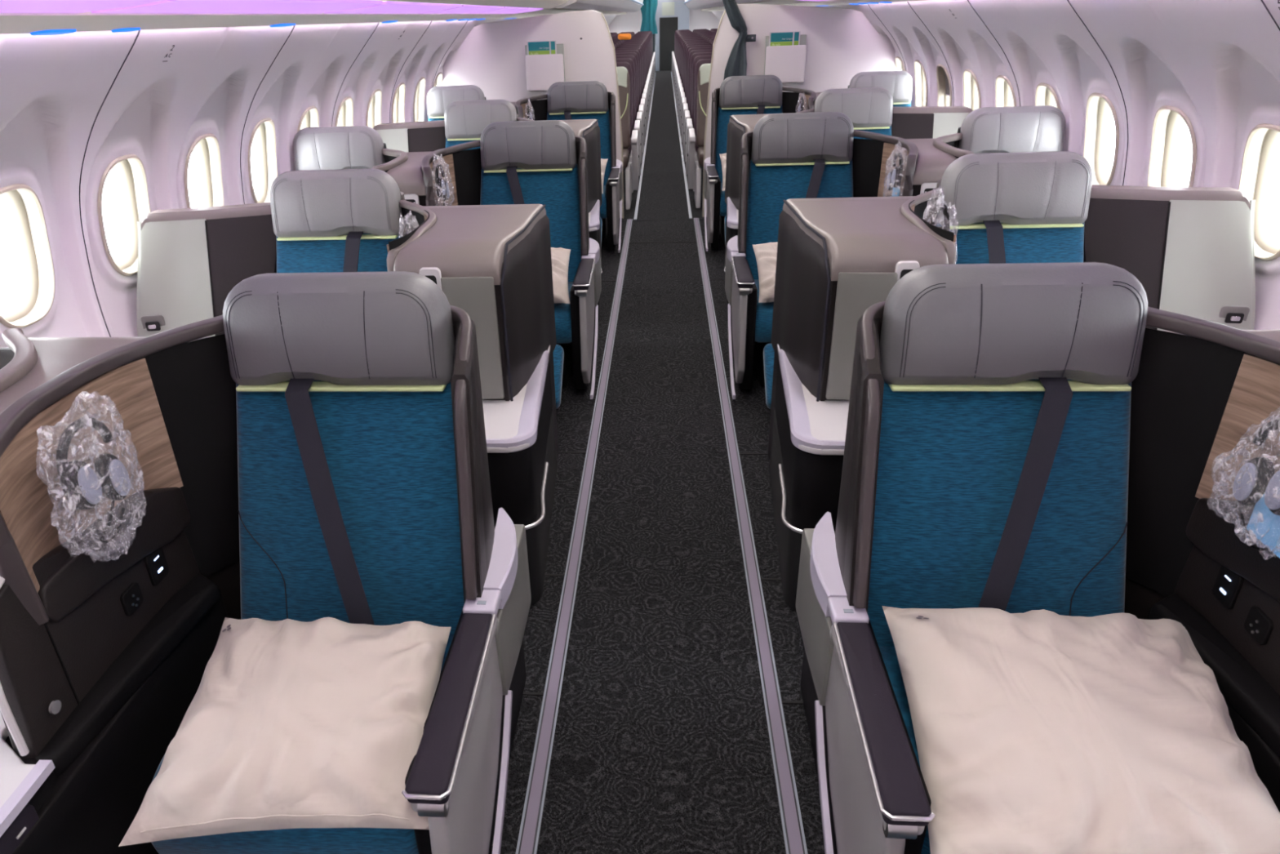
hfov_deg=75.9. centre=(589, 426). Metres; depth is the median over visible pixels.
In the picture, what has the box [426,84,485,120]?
window seat
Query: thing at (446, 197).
ear cup
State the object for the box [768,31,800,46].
brochure
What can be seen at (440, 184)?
ear cup
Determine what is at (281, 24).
light
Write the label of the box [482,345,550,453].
shelf
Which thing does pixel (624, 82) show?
seat
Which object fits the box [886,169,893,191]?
ear cup
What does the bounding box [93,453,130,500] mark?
ear cup
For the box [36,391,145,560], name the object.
plastic bag
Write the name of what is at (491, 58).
wall
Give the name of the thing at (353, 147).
headrest cover
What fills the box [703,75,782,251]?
seat
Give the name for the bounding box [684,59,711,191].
seat
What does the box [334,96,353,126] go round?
window
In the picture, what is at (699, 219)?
trim
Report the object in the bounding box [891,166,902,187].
ear cup
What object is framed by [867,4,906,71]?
trim
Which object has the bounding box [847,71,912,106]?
window seat
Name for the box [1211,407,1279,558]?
headphones
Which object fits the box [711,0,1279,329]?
wall
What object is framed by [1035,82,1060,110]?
window
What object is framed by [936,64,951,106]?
window
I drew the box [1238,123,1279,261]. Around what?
window
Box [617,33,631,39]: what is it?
vest
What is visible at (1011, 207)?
seat
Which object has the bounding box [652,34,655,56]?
curtain
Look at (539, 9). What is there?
light
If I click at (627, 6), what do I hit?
overhead bins
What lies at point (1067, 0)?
trim
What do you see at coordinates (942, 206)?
headphones
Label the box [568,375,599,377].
trim
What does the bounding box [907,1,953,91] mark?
trim
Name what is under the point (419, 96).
window
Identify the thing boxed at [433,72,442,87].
window
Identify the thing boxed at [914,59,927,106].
window
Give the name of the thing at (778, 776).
trim
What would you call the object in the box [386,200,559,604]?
console
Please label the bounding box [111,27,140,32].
light
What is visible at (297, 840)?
seat cushion
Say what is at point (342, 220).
seat
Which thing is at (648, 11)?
curtain
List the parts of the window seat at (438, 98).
backrest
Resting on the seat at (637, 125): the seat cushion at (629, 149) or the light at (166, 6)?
the seat cushion at (629, 149)
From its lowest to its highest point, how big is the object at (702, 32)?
1.142 m
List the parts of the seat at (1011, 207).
backrest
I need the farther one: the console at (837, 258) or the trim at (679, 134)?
the trim at (679, 134)
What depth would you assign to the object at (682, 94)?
10.65 m
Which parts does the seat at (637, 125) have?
leg, seat, armrest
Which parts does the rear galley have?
panel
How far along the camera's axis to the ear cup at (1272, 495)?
1.22 m
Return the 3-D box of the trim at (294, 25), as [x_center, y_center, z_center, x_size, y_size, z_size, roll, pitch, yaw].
[-1.310,-1.071,3.474,0.396,1.224,0.004,0,27,5]
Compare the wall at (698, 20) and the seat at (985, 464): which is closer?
the seat at (985, 464)
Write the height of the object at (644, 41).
1.142 m
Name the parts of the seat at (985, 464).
panel, trim, panel, frame, armrest, armrest trim, backrest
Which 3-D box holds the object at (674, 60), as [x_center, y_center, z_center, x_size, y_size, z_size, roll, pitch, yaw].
[2.579,-8.063,18.084,1.469,1.142,0.661,0,27,5]
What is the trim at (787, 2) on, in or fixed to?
attached to the wall at (1217, 62)
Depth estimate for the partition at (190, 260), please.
2.81 m
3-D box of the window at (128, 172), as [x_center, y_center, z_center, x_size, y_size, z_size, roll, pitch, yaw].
[-1.596,-0.715,2.781,0.166,0.395,0.284,0,27,5]
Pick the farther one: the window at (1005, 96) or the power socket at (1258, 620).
the window at (1005, 96)
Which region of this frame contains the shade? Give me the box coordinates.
[945,72,950,94]
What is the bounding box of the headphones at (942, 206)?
[923,187,959,262]
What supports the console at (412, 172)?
on the floor
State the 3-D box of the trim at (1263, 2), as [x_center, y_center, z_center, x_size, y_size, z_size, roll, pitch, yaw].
[1.820,-0.581,2.241,0.396,1.224,0.004,0,27,5]
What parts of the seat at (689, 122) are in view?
armrest, seat, leg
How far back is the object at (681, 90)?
11.34 m
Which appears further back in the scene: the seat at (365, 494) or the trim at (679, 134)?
the trim at (679, 134)
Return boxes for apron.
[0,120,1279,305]
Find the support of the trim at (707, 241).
on the floor
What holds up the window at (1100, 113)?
in the wall at (1217, 62)
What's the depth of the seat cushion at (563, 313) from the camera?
3.61 m
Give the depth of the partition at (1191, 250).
2.53 m
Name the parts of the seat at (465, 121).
backrest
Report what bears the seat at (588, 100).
on the floor
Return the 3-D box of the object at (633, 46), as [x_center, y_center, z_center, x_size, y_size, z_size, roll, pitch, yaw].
[0.134,-4.980,12.123,1.469,1.142,0.661,0,27,5]
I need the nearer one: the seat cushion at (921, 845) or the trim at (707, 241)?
the seat cushion at (921, 845)
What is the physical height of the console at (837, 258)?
1.018 m
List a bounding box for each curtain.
[640,0,657,34]
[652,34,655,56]
[722,0,755,80]
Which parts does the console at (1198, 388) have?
panel, socket panel, wood panel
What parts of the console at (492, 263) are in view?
wood panel, door panel, cabinet trim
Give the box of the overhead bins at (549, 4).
[372,0,568,8]
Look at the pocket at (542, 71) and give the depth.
6.44 m
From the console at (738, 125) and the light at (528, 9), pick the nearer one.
the console at (738, 125)
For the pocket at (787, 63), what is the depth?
6.28 m
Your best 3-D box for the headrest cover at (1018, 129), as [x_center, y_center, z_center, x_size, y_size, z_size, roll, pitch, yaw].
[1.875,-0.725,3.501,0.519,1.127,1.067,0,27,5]
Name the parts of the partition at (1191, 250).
leather panel, locker door, leather panel, locker door, latch plate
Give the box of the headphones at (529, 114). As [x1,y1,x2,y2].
[524,98,534,119]
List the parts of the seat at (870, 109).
backrest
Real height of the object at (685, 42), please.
1.142 m
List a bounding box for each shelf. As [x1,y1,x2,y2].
[0,711,35,808]
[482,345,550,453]
[588,200,599,231]
[729,208,738,228]
[777,343,848,454]
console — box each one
[0,315,240,853]
[371,140,481,206]
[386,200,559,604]
[484,93,547,120]
[516,117,602,321]
[724,108,814,320]
[767,188,956,611]
[782,86,821,113]
[852,129,973,197]
[1124,306,1279,812]
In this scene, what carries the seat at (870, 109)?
on the floor
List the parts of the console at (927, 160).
wood panel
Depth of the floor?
2.42 m
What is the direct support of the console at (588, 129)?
on the floor
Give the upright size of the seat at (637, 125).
1.142 m
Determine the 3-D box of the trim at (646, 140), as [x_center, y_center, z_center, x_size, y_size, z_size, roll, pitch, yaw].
[1.167,-6.136,15.621,0.024,0.004,19.500,0,27,5]
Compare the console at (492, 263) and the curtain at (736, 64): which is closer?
the console at (492, 263)
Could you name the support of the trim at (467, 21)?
attached to the wall at (54, 88)
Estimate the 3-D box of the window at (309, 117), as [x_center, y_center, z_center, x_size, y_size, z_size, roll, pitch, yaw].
[-1.468,-1.432,4.204,0.166,0.395,0.284,0,27,5]
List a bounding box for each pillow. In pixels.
[118,617,450,846]
[551,247,570,303]
[600,158,608,193]
[719,152,726,191]
[752,242,777,302]
[882,605,1279,853]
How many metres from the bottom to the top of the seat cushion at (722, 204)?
0.168 m
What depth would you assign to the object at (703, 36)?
16.73 m
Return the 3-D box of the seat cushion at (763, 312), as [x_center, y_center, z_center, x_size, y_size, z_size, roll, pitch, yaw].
[0.970,-0.545,3.731,0.500,0.168,0.519,0,27,5]
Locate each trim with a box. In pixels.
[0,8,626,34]
[79,30,140,337]
[240,25,295,204]
[331,22,378,126]
[390,21,431,108]
[432,21,467,84]
[518,219,631,853]
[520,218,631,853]
[558,451,586,453]
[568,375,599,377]
[605,240,723,243]
[622,218,706,221]
[630,0,643,5]
[634,72,656,219]
[671,71,692,218]
[693,217,804,853]
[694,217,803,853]
[701,0,933,11]
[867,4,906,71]
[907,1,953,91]
[967,0,1020,106]
[1066,0,1128,185]
[1260,0,1279,31]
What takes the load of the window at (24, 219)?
in the wall at (54, 88)
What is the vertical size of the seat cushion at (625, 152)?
0.110 m
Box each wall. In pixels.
[0,0,617,347]
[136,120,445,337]
[436,4,902,218]
[608,7,719,34]
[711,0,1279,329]
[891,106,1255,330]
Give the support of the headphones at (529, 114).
in the console at (540, 111)
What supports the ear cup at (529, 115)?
on the headphones at (529, 114)
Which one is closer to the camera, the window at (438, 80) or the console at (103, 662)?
the console at (103, 662)
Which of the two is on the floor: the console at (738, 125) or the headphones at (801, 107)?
the console at (738, 125)
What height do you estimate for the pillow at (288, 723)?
0.158 m
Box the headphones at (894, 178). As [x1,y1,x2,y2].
[883,139,906,196]
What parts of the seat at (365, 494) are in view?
backrest, armrest, armrest trim, panel, frame, trim, panel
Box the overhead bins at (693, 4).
[684,0,764,9]
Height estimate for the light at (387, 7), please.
0.028 m
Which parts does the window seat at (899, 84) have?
backrest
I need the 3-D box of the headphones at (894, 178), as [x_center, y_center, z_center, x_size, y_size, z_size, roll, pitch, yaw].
[1.273,-1.036,3.408,0.086,0.296,0.220,-1,27,2]
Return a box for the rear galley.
[655,0,688,71]
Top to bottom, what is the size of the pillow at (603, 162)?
0.210 m
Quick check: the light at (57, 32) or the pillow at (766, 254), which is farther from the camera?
the pillow at (766, 254)
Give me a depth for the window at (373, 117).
5.22 m
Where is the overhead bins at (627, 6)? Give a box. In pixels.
[555,0,643,12]
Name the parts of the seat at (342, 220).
backrest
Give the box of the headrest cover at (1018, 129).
[957,105,1065,153]
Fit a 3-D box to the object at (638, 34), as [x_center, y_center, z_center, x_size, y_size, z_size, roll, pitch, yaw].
[0.747,-8.413,18.931,1.469,1.142,0.661,0,27,5]
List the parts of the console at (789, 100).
wood panel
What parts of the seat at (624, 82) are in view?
seat, leg, armrest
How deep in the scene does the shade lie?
5.33 m
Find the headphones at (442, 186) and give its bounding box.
[431,153,453,205]
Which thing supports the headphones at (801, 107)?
in the console at (789, 100)
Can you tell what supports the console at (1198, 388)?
on the floor
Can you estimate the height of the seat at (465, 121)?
1.127 m
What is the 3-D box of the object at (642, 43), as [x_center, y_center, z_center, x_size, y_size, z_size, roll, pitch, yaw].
[0.256,-5.666,13.485,1.469,1.142,0.661,0,27,5]
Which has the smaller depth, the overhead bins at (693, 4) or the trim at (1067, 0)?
the trim at (1067, 0)
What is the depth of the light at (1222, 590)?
1.43 m
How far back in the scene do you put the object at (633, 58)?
9.37 m
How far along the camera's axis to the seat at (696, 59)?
8.62 m
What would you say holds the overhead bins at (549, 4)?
attached to the ceiling
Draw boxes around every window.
[0,183,54,328]
[97,154,151,275]
[184,133,223,208]
[247,117,277,203]
[297,106,319,132]
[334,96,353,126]
[365,88,382,128]
[391,82,405,123]
[413,76,425,121]
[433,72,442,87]
[895,56,905,71]
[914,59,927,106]
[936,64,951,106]
[963,69,981,111]
[995,75,1016,106]
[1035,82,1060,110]
[1083,92,1119,185]
[1147,105,1196,186]
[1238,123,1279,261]
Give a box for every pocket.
[524,44,564,90]
[764,34,806,82]
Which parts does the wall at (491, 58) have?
edge trim, edge trim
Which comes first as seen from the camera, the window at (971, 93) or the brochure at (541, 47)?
the window at (971, 93)
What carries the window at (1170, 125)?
in the wall at (1217, 62)
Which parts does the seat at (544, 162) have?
backrest, seat, frame, armrest, armrest trim, panel, trim, panel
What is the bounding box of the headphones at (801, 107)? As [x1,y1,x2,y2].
[795,93,807,111]
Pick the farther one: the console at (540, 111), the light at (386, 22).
the console at (540, 111)
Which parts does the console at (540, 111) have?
wood panel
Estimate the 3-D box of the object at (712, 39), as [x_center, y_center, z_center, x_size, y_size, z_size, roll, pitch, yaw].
[2.211,-6.003,13.998,1.469,1.142,0.661,0,27,5]
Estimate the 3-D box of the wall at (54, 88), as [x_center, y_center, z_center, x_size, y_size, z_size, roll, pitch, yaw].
[-0.522,-5.666,12.471,0.438,2.145,29.600,0,27,5]
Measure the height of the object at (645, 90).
1.142 m
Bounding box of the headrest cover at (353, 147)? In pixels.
[293,125,386,170]
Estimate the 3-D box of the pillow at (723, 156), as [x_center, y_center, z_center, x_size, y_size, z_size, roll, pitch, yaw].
[1.121,-1.816,5.791,0.399,0.224,0.323,0,27,5]
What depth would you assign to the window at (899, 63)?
6.28 m
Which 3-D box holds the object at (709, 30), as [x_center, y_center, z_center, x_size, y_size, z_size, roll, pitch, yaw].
[2.763,-9.093,20.126,1.469,1.142,0.661,0,27,5]
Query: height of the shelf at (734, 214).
0.018 m
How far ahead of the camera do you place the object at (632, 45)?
12.74 m
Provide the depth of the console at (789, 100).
5.90 m
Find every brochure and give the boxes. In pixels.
[526,40,556,55]
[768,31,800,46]
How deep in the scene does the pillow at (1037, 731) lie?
1.23 m
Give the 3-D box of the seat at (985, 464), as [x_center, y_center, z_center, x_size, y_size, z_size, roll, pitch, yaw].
[0.723,0.408,1.332,0.598,1.127,1.059,0,27,5]
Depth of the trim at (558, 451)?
3.26 m
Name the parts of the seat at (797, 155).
panel, trim, panel, armrest, armrest trim, frame, seat, backrest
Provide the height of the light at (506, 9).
0.028 m
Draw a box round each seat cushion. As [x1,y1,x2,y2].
[151,634,453,853]
[554,281,573,343]
[600,185,606,218]
[622,148,629,168]
[627,137,631,154]
[694,136,698,152]
[697,146,703,166]
[720,182,726,216]
[754,280,773,342]
[878,645,930,853]
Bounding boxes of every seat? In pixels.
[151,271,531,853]
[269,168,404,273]
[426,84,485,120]
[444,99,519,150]
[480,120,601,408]
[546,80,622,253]
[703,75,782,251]
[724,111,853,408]
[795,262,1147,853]
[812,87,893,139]
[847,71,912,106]
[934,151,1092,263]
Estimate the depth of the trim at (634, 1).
17.50 m
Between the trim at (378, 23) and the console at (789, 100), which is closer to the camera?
the trim at (378, 23)
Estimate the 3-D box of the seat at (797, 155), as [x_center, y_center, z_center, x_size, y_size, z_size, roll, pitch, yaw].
[0.925,-0.727,3.581,0.598,1.127,1.059,0,27,5]
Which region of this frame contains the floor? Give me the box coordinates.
[489,71,834,853]
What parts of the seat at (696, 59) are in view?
armrest, seat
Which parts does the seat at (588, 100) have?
backrest, seat, frame, armrest, panel, trim, panel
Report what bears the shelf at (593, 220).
attached to the console at (588, 129)
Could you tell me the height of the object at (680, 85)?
1.142 m
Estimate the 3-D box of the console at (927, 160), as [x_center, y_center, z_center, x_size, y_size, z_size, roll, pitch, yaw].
[1.620,-0.699,3.558,0.900,1.042,1.084,0,27,5]
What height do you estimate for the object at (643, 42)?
1.142 m
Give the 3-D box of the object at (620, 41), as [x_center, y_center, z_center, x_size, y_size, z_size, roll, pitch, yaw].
[0.440,-6.696,15.527,1.469,1.142,0.661,0,27,5]
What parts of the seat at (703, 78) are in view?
armrest, leg, seat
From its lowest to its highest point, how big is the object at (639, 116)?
1.142 m
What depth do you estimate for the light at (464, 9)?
4.10 m
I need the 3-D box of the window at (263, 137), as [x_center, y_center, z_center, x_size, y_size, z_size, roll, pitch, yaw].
[-1.511,-1.193,3.730,0.166,0.395,0.284,0,27,5]
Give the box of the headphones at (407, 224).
[398,210,418,236]
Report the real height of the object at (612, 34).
1.142 m
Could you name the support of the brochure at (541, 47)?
in the pocket at (542, 71)
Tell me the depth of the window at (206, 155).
3.33 m
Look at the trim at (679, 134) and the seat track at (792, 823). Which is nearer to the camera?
the seat track at (792, 823)
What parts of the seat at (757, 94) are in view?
panel, trim, panel, armrest, frame, seat, backrest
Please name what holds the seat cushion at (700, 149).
on the seat at (703, 78)
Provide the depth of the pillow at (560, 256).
3.62 m
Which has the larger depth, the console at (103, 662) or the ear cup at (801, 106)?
the ear cup at (801, 106)
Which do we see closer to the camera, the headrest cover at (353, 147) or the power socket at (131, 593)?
the power socket at (131, 593)
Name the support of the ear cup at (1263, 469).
on the headphones at (1256, 483)
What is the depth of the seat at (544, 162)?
3.82 m
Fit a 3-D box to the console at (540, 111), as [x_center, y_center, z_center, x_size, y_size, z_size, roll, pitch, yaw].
[-0.766,-1.832,6.013,0.900,1.042,1.084,0,27,5]
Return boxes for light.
[0,0,164,13]
[30,29,75,35]
[91,0,382,13]
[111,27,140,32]
[269,23,295,27]
[326,0,461,13]
[382,21,397,23]
[417,4,503,13]
[468,6,527,13]
[497,7,537,13]
[510,8,542,13]
[1219,587,1226,595]
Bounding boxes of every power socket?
[120,582,143,616]
[1244,605,1273,644]
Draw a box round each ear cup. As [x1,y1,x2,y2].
[59,460,102,510]
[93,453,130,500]
[435,177,445,197]
[442,180,449,199]
[527,111,531,119]
[799,102,804,111]
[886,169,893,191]
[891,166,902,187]
[1232,456,1275,505]
[1264,469,1279,515]
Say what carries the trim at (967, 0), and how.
attached to the wall at (1217, 62)
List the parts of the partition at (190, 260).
latch plate, locker door, leather panel, locker door, leather panel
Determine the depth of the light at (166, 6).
1.96 m
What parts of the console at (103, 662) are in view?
edge trim, wood panel, socket panel, panel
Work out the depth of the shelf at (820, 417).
2.22 m
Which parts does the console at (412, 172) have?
wood panel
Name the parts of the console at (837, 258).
cabinet trim, door panel, wood panel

